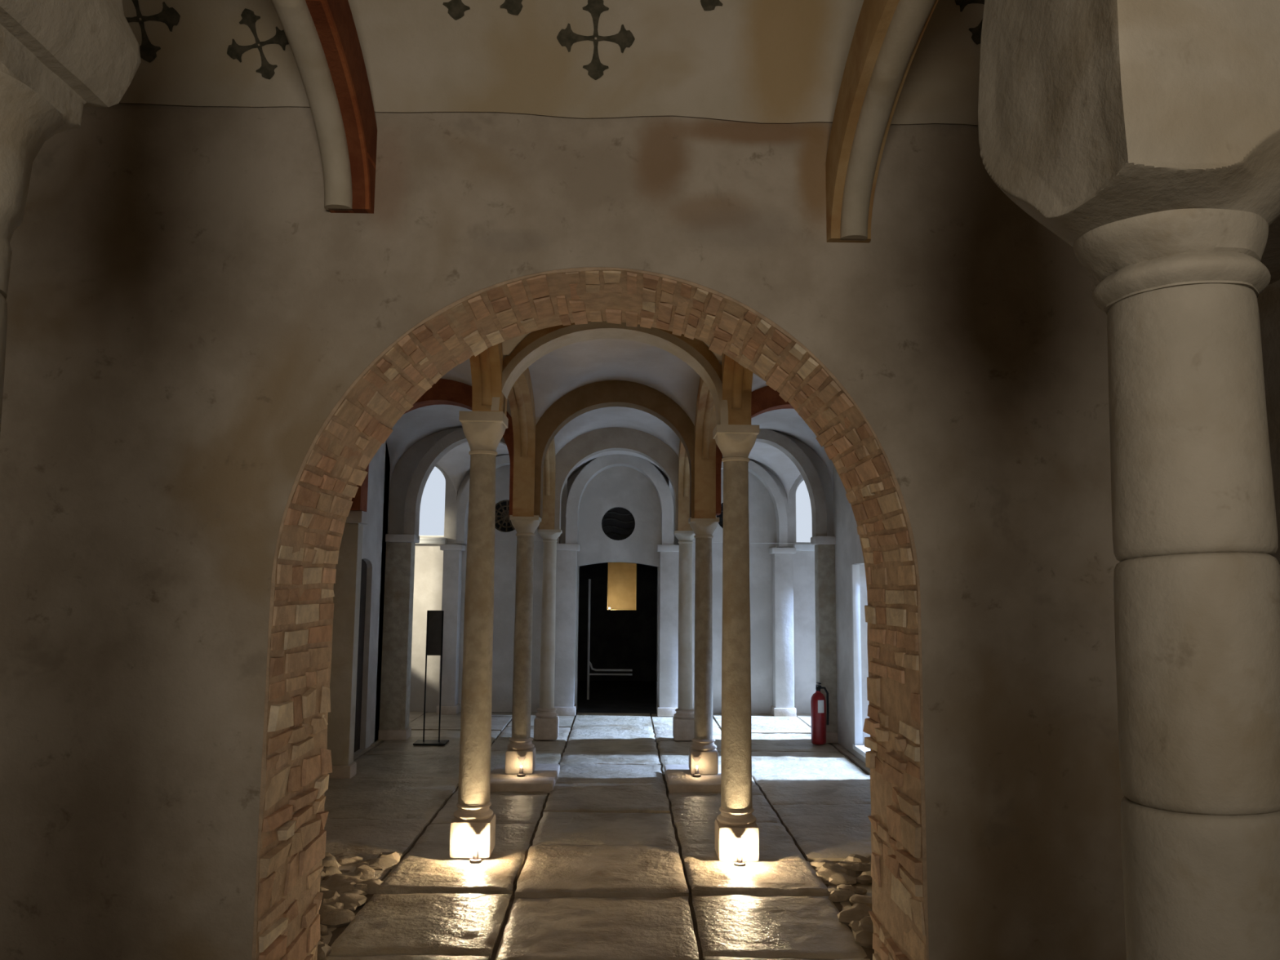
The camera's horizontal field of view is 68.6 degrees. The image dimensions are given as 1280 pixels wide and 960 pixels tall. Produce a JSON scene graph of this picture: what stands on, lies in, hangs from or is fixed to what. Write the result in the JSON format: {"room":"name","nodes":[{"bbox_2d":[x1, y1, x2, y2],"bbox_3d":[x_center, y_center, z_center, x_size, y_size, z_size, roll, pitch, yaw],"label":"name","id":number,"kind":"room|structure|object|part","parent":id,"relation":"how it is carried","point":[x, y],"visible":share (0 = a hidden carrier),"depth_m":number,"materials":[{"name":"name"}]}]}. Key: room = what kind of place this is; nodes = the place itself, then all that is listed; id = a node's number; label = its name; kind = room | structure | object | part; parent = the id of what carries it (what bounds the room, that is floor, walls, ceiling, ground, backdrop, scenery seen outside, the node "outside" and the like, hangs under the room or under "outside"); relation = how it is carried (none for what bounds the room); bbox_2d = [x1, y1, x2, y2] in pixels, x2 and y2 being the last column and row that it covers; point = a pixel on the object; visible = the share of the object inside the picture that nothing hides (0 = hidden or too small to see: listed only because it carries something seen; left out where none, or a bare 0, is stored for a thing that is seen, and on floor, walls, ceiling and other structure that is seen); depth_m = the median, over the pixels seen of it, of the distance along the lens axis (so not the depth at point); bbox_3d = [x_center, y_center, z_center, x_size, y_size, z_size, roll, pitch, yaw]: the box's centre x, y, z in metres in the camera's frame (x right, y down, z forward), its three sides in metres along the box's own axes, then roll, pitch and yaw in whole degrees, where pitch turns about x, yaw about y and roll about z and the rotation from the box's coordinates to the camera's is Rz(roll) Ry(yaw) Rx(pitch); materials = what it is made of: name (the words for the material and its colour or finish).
{"room":"church","nodes":[
{"label":"church","id":0,"kind":"room"},
{"bbox_2d":[353,440,391,756],"bbox_3d":[-3.063,0.639,7.520,1.150,3.400,7.500,1,-6,-1],"label":"wall","id":1,"kind":"structure","parent":0,"point":[374,544],"depth_m":8.89,"materials":[{"name":"paint"}]},
{"bbox_2d":[353,559,367,752],"bbox_3d":[-2.568,1.579,8.463,0.093,1.745,0.520,1,-6,-1],"label":"door","id":2,"kind":"structure","parent":1,"relation":"in","point":[363,573],"depth_m":8.61,"materials":[{"name":"brown wood"}]},
{"bbox_2d":[119,0,984,124],"bbox_3d":[-0.038,-1.942,0.506,6.300,0.731,5.788,1,-6,-1],"label":"ceiling","id":3,"kind":"structure","parent":0,"point":[761,61],"depth_m":3.32,"materials":[{"name":"paint"}]},
{"bbox_2d":[271,0,377,213],"bbox_3d":[-0.996,-1.351,2.392,0.158,0.635,2.162,1,-6,-1],"label":"rib","id":4,"kind":"object","parent":3,"relation":"attached to","point":[322,35],"visible":0.96,"depth_m":3.07,"materials":[{"name":"red paint"}]},
{"bbox_2d":[0,102,1126,959],"bbox_3d":[-0.561,-0.023,3.538,5.400,3.900,0.650,1,-6,-1],"label":"wall","id":5,"kind":"structure","parent":0,"point":[188,311],"depth_m":3.23,"materials":[{"name":"paint"}]},
{"bbox_2d":[251,266,928,959],"bbox_3d":[-0.152,0.595,3.500,2.240,2.670,0.685,1,-6,-1],"label":"brick arch","id":6,"kind":"object","parent":5,"relation":"attached to","point":[296,765],"visible":1,"depth_m":3.44,"materials":[{"name":"brown brick"}]},
{"bbox_2d":[825,0,938,243],"bbox_3d":[0.756,-1.233,2.411,0.150,0.595,2.162,1,-6,-1],"label":"rib","id":7,"kind":"object","parent":5,"relation":"attached to","point":[887,36],"visible":0.99,"depth_m":2.99,"materials":[{"name":"paint"}]},
{"bbox_2d":[320,680,874,959],"bbox_3d":[-0.435,2.384,6.323,7.800,0.319,18.900,1,-6,-1],"label":"floor","id":8,"kind":"structure","parent":0,"point":[603,861],"depth_m":5.46,"materials":[{"name":"stone"}]},
{"bbox_2d":[0,0,141,433],"bbox_3d":[-1.005,0.249,1.262,0.360,2.860,0.360,1,-6,-1],"label":"column","id":9,"kind":"structure","parent":8,"relation":"on","point":[59,59],"depth_m":1.36,"materials":[{"name":"stone"}]},
{"bbox_2d":[327,510,368,778],"bbox_3d":[-2.410,1.298,7.511,0.340,2.100,0.210,1,-6,-1],"label":"wall pier","id":10,"kind":"object","parent":8,"relation":"on","point":[347,587],"visible":0.5,"depth_m":7.45,"materials":[{"name":"stone"}]},
{"bbox_2d":[316,852,399,959],"bbox_3d":[-1.578,2.042,4.532,0.583,0.112,1.554,1,-6,-1],"label":"rubble","id":11,"kind":"object","parent":8,"relation":"on","point":[344,891],"visible":0.49,"depth_m":4.71,"materials":[{"name":"stone"}]},
{"bbox_2d":[377,533,419,740],"bbox_3d":[-2.428,1.542,9.295,0.370,2.000,0.250,1,-6,-1],"label":"wall pier","id":12,"kind":"object","parent":8,"relation":"on","point":[396,665],"visible":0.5,"depth_m":9.22,"materials":[{"name":"stone"}]},
{"bbox_2d":[388,426,516,541],"bbox_3d":[-1.702,-0.091,9.485,1.625,1.400,0.200,1,-6,-1],"label":"arch","id":13,"kind":"object","parent":12,"relation":"on","point":[411,474],"visible":0.36,"depth_m":9.43,"materials":[{"name":"grey paint"}]},
{"bbox_2d":[413,610,448,745],"bbox_3d":[-1.976,1.877,8.965,0.300,1.247,0.220,1,-6,-1],"label":"sign stand","id":14,"kind":"object","parent":8,"relation":"on","point":[434,631],"visible":1,"depth_m":8.99,"materials":[{"name":"black metal"}]},
{"bbox_3d":[-2.049,1.872,8.964,0.013,1.235,0.013,4,-7,-29],"label":"post","id":15,"kind":"part","parent":14,"relation":"part of","materials":[{"name":"black metal"}]},
{"bbox_3d":[-1.981,2.490,8.898,0.300,0.012,0.220,1,-6,-1],"label":"plate","id":16,"kind":"part","parent":14,"relation":"part of","materials":[{"name":"black metal"}]},
{"bbox_3d":[-1.972,1.475,9.009,0.132,0.415,0.012,1,-6,-1],"label":"panel","id":17,"kind":"part","parent":14,"relation":"part of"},
{"bbox_3d":[-1.903,1.873,8.967,0.013,1.235,0.013,4,-7,-29],"label":"post","id":18,"kind":"part","parent":14,"relation":"part of","materials":[{"name":"black metal"}]},
{"bbox_2d":[435,544,465,715],"bbox_3d":[-2.236,1.752,11.071,0.260,1.970,0.280,1,-6,-1],"label":"wall pier","id":19,"kind":"object","parent":8,"relation":"on","point":[452,553],"visible":0.93,"depth_m":10.99,"materials":[{"name":"paint"}]},
{"bbox_2d":[469,834,483,863],"bbox_3d":[-0.901,2.027,5.146,0.072,0.142,0.064,1,-6,-1],"label":"floor lamp","id":20,"kind":"object","parent":8,"relation":"on","point":[475,860],"visible":1,"depth_m":5.14,"materials":[{"name":"grey metal"}]},
{"bbox_2d":[448,410,508,857],"bbox_3d":[-0.939,0.865,5.452,0.254,2.518,0.254,1,-6,-1],"label":"column","id":21,"kind":"structure","parent":8,"relation":"on","point":[483,431],"depth_m":5.38,"materials":[{"name":"stone"}]},
{"bbox_2d":[469,342,504,412],"bbox_3d":[-0.874,-0.787,4.725,0.170,0.610,1.795,1,-6,-1],"label":"arch","id":22,"kind":"object","parent":21,"relation":"on","point":[486,367],"visible":0.14,"depth_m":5.41,"materials":[{"name":"paint"}]},
{"bbox_2d":[489,763,559,793],"bbox_3d":[-0.912,2.331,7.341,0.520,0.075,0.770,1,-6,-1],"label":"slab","id":23,"kind":"object","parent":8,"relation":"on","point":[544,778],"visible":0.69,"depth_m":7.08,"materials":[{"name":"stone"}]},
{"bbox_2d":[516,756,526,777],"bbox_3d":[-0.914,2.209,7.218,0.072,0.142,0.064,1,-6,-1],"label":"floor lamp","id":24,"kind":"object","parent":23,"relation":"on","point":[521,774],"visible":1,"depth_m":7.21,"materials":[{"name":"grey metal"}]},
{"bbox_2d":[505,515,541,773],"bbox_3d":[-0.934,1.296,7.488,0.234,2.015,0.234,1,-6,-1],"label":"column","id":25,"kind":"structure","parent":23,"relation":"on","point":[521,744],"depth_m":7.42,"materials":[{"name":"stone"}]},
{"bbox_2d":[350,378,513,516],"bbox_3d":[-1.638,-0.265,7.644,1.565,1.130,0.200,1,-6,-1],"label":"arch","id":26,"kind":"object","parent":25,"relation":"on","point":[445,392],"visible":0.25,"depth_m":7.59,"materials":[{"name":"red paint"}]},
{"bbox_2d":[503,367,535,516],"bbox_3d":[-0.911,-0.346,6.610,0.170,1.080,2.140,1,-6,-1],"label":"arch","id":27,"kind":"object","parent":25,"relation":"on","point":[521,397],"visible":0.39,"depth_m":7.48,"materials":[{"name":"paint"}]},
{"bbox_2d":[533,380,694,518],"bbox_3d":[-0.191,-0.250,7.670,1.590,1.130,0.200,1,-6,-1],"label":"arch","id":28,"kind":"object","parent":25,"relation":"on","point":[581,400],"visible":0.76,"depth_m":7.61,"materials":[{"name":"brown paint"}]},
{"bbox_2d":[533,528,562,740],"bbox_3d":[-0.913,1.522,9.325,0.230,2.048,0.230,1,-6,-1],"label":"column","id":29,"kind":"structure","parent":8,"relation":"on","point":[546,721],"depth_m":9.26,"materials":[{"name":"stone"}]},
{"bbox_2d":[538,437,555,529],"bbox_3d":[-0.908,-0.108,8.571,0.150,1.030,1.890,1,-6,-1],"label":"arch","id":30,"kind":"object","parent":29,"relation":"on","point":[547,522],"visible":0.16,"depth_m":9.33,"materials":[{"name":"paint"}]},
{"bbox_2d":[537,426,678,530],"bbox_3d":[-0.220,-0.006,9.504,1.600,1.060,0.180,1,-6,-1],"label":"arch","id":31,"kind":"object","parent":29,"relation":"on","point":[587,445],"visible":0.7,"depth_m":9.45,"materials":[{"name":"grey paint"}]},
{"bbox_2d":[554,543,580,715],"bbox_3d":[-0.881,1.755,11.086,0.310,1.990,0.300,1,-6,-1],"label":"wall pier","id":32,"kind":"object","parent":8,"relation":"on","point":[566,553],"visible":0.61,"depth_m":10.97,"materials":[{"name":"paint"}]},
{"bbox_2d":[560,479,568,543],"bbox_3d":[-0.928,0.165,10.478,0.140,1.020,2.000,1,-6,-1],"label":"arch","id":33,"kind":"object","parent":32,"relation":"on","point":[565,491],"visible":0.09,"depth_m":11.32,"materials":[{"name":"paint"}]},
{"bbox_2d":[586,578,632,699],"bbox_3d":[-0.396,2.112,12.440,0.596,1.580,0.032,1,-6,-1],"label":"metal rail","id":34,"kind":"object","parent":8,"relation":"on","point":[588,662],"visible":1,"depth_m":12.39,"materials":[{"name":"black metal"}]},
{"bbox_3d":[-0.678,2.110,12.435,0.030,1.580,0.030,4,-7,-29],"label":"post","id":35,"kind":"part","parent":34,"relation":"part of","materials":[{"name":"metal"}]},
{"bbox_2d":[656,544,679,716],"bbox_3d":[0.339,1.768,11.107,0.290,1.990,0.300,1,-6,-1],"label":"wall pier","id":36,"kind":"object","parent":8,"relation":"on","point":[668,553],"visible":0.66,"depth_m":10.99,"materials":[{"name":"paint"}]},
{"bbox_2d":[668,479,679,544],"bbox_3d":[0.425,0.179,10.502,0.140,1.020,2.000,1,-6,-1],"label":"arch","id":37,"kind":"object","parent":36,"relation":"on","point":[676,540],"visible":0.06,"depth_m":11.32,"materials":[{"name":"paint"}]},
{"bbox_2d":[672,530,695,741],"bbox_3d":[0.452,1.537,9.349,0.230,2.048,0.230,1,-6,-1],"label":"column","id":38,"kind":"structure","parent":8,"relation":"on","point":[683,718],"depth_m":9.28,"materials":[{"name":"stone"}]},
{"bbox_2d":[678,440,693,530],"bbox_3d":[0.474,-0.093,8.595,0.150,1.030,1.890,1,-6,-1],"label":"arch","id":39,"kind":"object","parent":38,"relation":"on","point":[683,463],"visible":0.14,"depth_m":9.35,"materials":[{"name":"paint"}]},
{"bbox_2d":[664,764,720,793],"bbox_3d":[0.467,2.346,7.365,0.520,0.075,0.770,1,-6,-1],"label":"slab","id":40,"kind":"object","parent":8,"relation":"on","point":[679,779],"visible":0.51,"depth_m":7.10,"materials":[{"name":"stone"}]},
{"bbox_2d":[692,756,701,777],"bbox_3d":[0.441,2.225,7.262,0.072,0.142,0.064,1,-6,-1],"label":"floor lamp","id":41,"kind":"object","parent":40,"relation":"on","point":[696,759],"visible":1,"depth_m":7.25,"materials":[{"name":"grey metal"}]},
{"bbox_2d":[688,516,719,774],"bbox_3d":[0.510,1.313,7.533,0.234,2.015,0.234,1,-6,-1],"label":"column","id":42,"kind":"structure","parent":40,"relation":"on","point":[703,745],"depth_m":7.47,"materials":[{"name":"stone"}]},
{"bbox_2d":[694,377,716,518],"bbox_3d":[0.543,-0.331,6.636,0.170,1.080,2.140,1,-6,-1],"label":"arch","id":43,"kind":"object","parent":42,"relation":"on","point":[705,422],"visible":0.35,"depth_m":7.52,"materials":[{"name":"paint"}]},
{"bbox_2d":[715,386,794,515],"bbox_3d":[1.252,-0.234,7.694,1.575,1.130,0.200,1,-6,-1],"label":"arch","id":44,"kind":"object","parent":42,"relation":"on","point":[764,399],"visible":0.2,"depth_m":7.63,"materials":[{"name":"red paint"}]},
{"bbox_2d":[712,424,759,861],"bbox_3d":[0.556,0.910,5.425,0.247,2.448,0.247,1,-6,-1],"label":"column","id":45,"kind":"structure","parent":8,"relation":"on","point":[735,442],"depth_m":5.35,"materials":[{"name":"stone"}]},
{"bbox_2d":[490,320,728,424],"bbox_3d":[-0.175,-0.663,5.602,1.560,0.705,0.240,1,-6,-1],"label":"arch","id":46,"kind":"object","parent":45,"relation":"on","point":[695,353],"visible":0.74,"depth_m":5.51,"materials":[{"name":"paint"}]},
{"bbox_2d":[721,353,752,425],"bbox_3d":[0.581,-0.737,4.746,0.170,0.680,1.795,1,-6,-1],"label":"arch","id":47,"kind":"object","parent":45,"relation":"on","point":[736,380],"visible":0.16,"depth_m":5.45,"materials":[{"name":"paint"}]},
{"bbox_2d":[732,837,745,866],"bbox_3d":[0.545,2.037,5.121,0.072,0.142,0.064,1,-6,-1],"label":"floor lamp","id":48,"kind":"object","parent":8,"relation":"on","point":[739,841],"visible":1,"depth_m":5.11,"materials":[{"name":"grey metal"}]},
{"bbox_2d":[768,547,796,716],"bbox_3d":[1.698,1.793,11.140,0.290,1.970,0.280,1,-6,-1],"label":"wall pier","id":49,"kind":"object","parent":8,"relation":"on","point":[783,664],"visible":1,"depth_m":11.05,"materials":[{"name":"paint"}]},
{"bbox_2d":[810,682,829,744],"bbox_3d":[1.731,2.256,9.081,0.144,0.582,0.150,6,-8,-42],"label":"fire extinguisher","id":50,"kind":"object","parent":8,"relation":"on","point":[818,702],"visible":1,"depth_m":9.02,"materials":[{"name":"red paint"}]},
{"bbox_2d":[810,536,838,742],"bbox_3d":[1.881,1.578,9.371,0.290,2.020,0.250,1,-6,-1],"label":"wall pier","id":51,"kind":"object","parent":8,"relation":"on","point":[824,546],"visible":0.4,"depth_m":9.30,"materials":[{"name":"stone"}]},
{"bbox_2d":[693,428,834,543],"bbox_3d":[1.258,-0.059,9.537,1.595,1.400,0.200,1,-6,-1],"label":"arch","id":52,"kind":"object","parent":51,"relation":"on","point":[815,475],"visible":0.36,"depth_m":9.48,"materials":[{"name":"grey paint"}]},
{"bbox_2d":[809,853,873,948],"bbox_3d":[1.188,2.072,4.571,0.542,0.110,1.534,1,-6,-1],"label":"rubble","id":53,"kind":"object","parent":8,"relation":"on","point":[857,917],"visible":0.42,"depth_m":4.76,"materials":[{"name":"stone"}]},
{"bbox_2d":[977,0,1279,959],"bbox_3d":[0.772,0.268,1.293,0.400,2.860,0.402,1,-6,-4],"label":"column","id":54,"kind":"structure","parent":8,"relation":"on","point":[1143,135],"depth_m":1.23,"materials":[{"name":"stone"}]},
{"bbox_2d":[386,332,833,500],"bbox_3d":[-0.179,-0.464,7.693,6.300,0.680,7.500,1,-6,-1],"label":"ceiling","id":55,"kind":"structure","parent":0,"point":[563,370],"depth_m":8.49,"materials":[{"name":"white paint"}]},
{"bbox_2d":[409,464,816,714],"bbox_3d":[-0.261,1.093,11.471,6.900,3.400,0.350,1,-6,-1],"label":"wall","id":56,"kind":"structure","parent":0,"point":[628,488],"depth_m":11.28,"materials":[{"name":"paint"}]},
{"bbox_2d":[415,464,447,544],"bbox_3d":[-2.681,0.253,11.387,0.720,1.050,0.290,1,-6,-1],"label":"window","id":57,"kind":"structure","parent":56,"relation":"in","point":[443,540],"depth_m":11.20,"materials":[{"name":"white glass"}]},
{"bbox_3d":[-2.684,0.731,11.270,0.720,0.075,0.160,1,-6,-1],"label":"sill","id":58,"kind":"part","parent":57,"relation":"part of","materials":[{"name":"white paint"}]},
{"bbox_2d":[494,499,515,532],"bbox_3d":[-1.626,0.460,11.589,0.418,0.418,0.322,1,-6,-1],"label":"window","id":59,"kind":"structure","parent":56,"relation":"in","point":[503,523],"depth_m":11.44,"materials":[{"name":"metal"}]},
{"bbox_2d":[455,454,559,544],"bbox_3d":[-1.568,0.239,11.263,1.220,1.070,0.200,1,-6,-1],"label":"arch","id":60,"kind":"object","parent":56,"relation":"attached to","point":[501,460],"visible":0.32,"depth_m":11.15,"materials":[{"name":"paint"}]},
{"bbox_2d":[601,506,635,540],"bbox_3d":[-0.267,0.554,11.602,0.428,0.427,0.326,1,-6,-1],"label":"window","id":61,"kind":"structure","parent":56,"relation":"in","point":[618,523],"depth_m":11.50,"materials":[{"name":"glass"}]},
{"bbox_2d":[565,454,674,544],"bbox_3d":[-0.238,0.225,11.259,1.280,1.100,0.260,1,-6,-1],"label":"arch","id":62,"kind":"object","parent":56,"relation":"attached to","point":[600,464],"visible":0.93,"depth_m":11.14,"materials":[{"name":"paint"}]},
{"bbox_2d":[716,502,723,528],"bbox_3d":[1.123,0.459,11.638,0.418,0.418,0.326,1,-6,-1],"label":"window","id":63,"kind":"structure","parent":56,"relation":"in","point":[721,516],"depth_m":11.54,"materials":[{"name":"metal"}]},
{"bbox_2d":[720,460,787,547],"bbox_3d":[1.131,0.268,11.310,1.260,1.070,0.200,1,-6,-1],"label":"arch","id":64,"kind":"object","parent":56,"relation":"attached to","point":[757,470],"visible":0.41,"depth_m":11.24,"materials":[{"name":"paint"}]},
{"bbox_2d":[792,477,814,551],"bbox_3d":[2.218,0.375,11.464,0.720,0.990,0.290,1,-6,-1],"label":"window","id":65,"kind":"structure","parent":56,"relation":"in","point":[798,547],"depth_m":11.27,"materials":[{"name":"white stone"}]},
{"bbox_3d":[2.216,0.344,11.598,0.640,0.900,0.030,1,-6,-1],"label":"frame","id":66,"kind":"part","parent":65,"relation":"part of","materials":[{"name":"white paint"}]},
{"bbox_3d":[2.215,0.822,11.350,0.720,0.075,0.160,1,-6,-1],"label":"sill","id":67,"kind":"part","parent":65,"relation":"part of","materials":[{"name":"white paint"}]},
{"bbox_2d":[577,562,657,680],"bbox_3d":[-0.299,1.693,13.292,3.100,2.600,3.400,1,-6,-1],"label":"wall","id":68,"kind":"structure","parent":0,"point":[620,639],"depth_m":14.83,"materials":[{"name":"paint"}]},
{"bbox_2d":[607,562,636,609],"bbox_3d":[-0.292,1.605,15.263,0.460,1.000,0.500,1,-6,-1],"label":"wall niche","id":69,"kind":"object","parent":68,"relation":"attached to","point":[621,576],"visible":0.62,"depth_m":15.50,"materials":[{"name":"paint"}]},
{"bbox_2d":[832,465,870,763],"bbox_3d":[8.466,-4.508,8.291,12.880,14.000,7.500,1,-6,-1],"label":"wall","id":70,"kind":"structure","parent":0,"point":[848,549],"depth_m":8.85,"materials":[{"name":"paint"}]},
{"bbox_2d":[851,564,862,745],"bbox_3d":[2.556,1.590,8.526,1.220,1.625,0.117,1,-6,-1],"label":"door","id":71,"kind":"structure","parent":70,"relation":"in","point":[855,584],"depth_m":8.54,"materials":[{"name":"white paint"}]},
{"bbox_2d":[852,744,870,757],"bbox_3d":[2.097,2.361,7.972,0.320,0.045,1.080,1,-6,-1],"label":"trim","id":72,"kind":"structure","parent":70,"relation":"attached to","point":[861,749],"depth_m":8.29,"materials":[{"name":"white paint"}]},
{"bbox_2d":[1257,280,1279,564],"bbox_3d":[3.225,-0.201,1.591,0.300,3.900,8.200,1,-6,-1],"label":"wall","id":73,"kind":"structure","parent":0,"point":[1268,300],"depth_m":4.48,"materials":[{"name":"paint"}]},
{"bbox_2d":[1260,216,1279,284],"bbox_3d":[-0.058,-1.818,1.554,6.900,1.050,8.500,1,-6,-1],"label":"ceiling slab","id":74,"kind":"structure","parent":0,"point":[1270,258],"depth_m":4.08,"materials":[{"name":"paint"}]}
]}

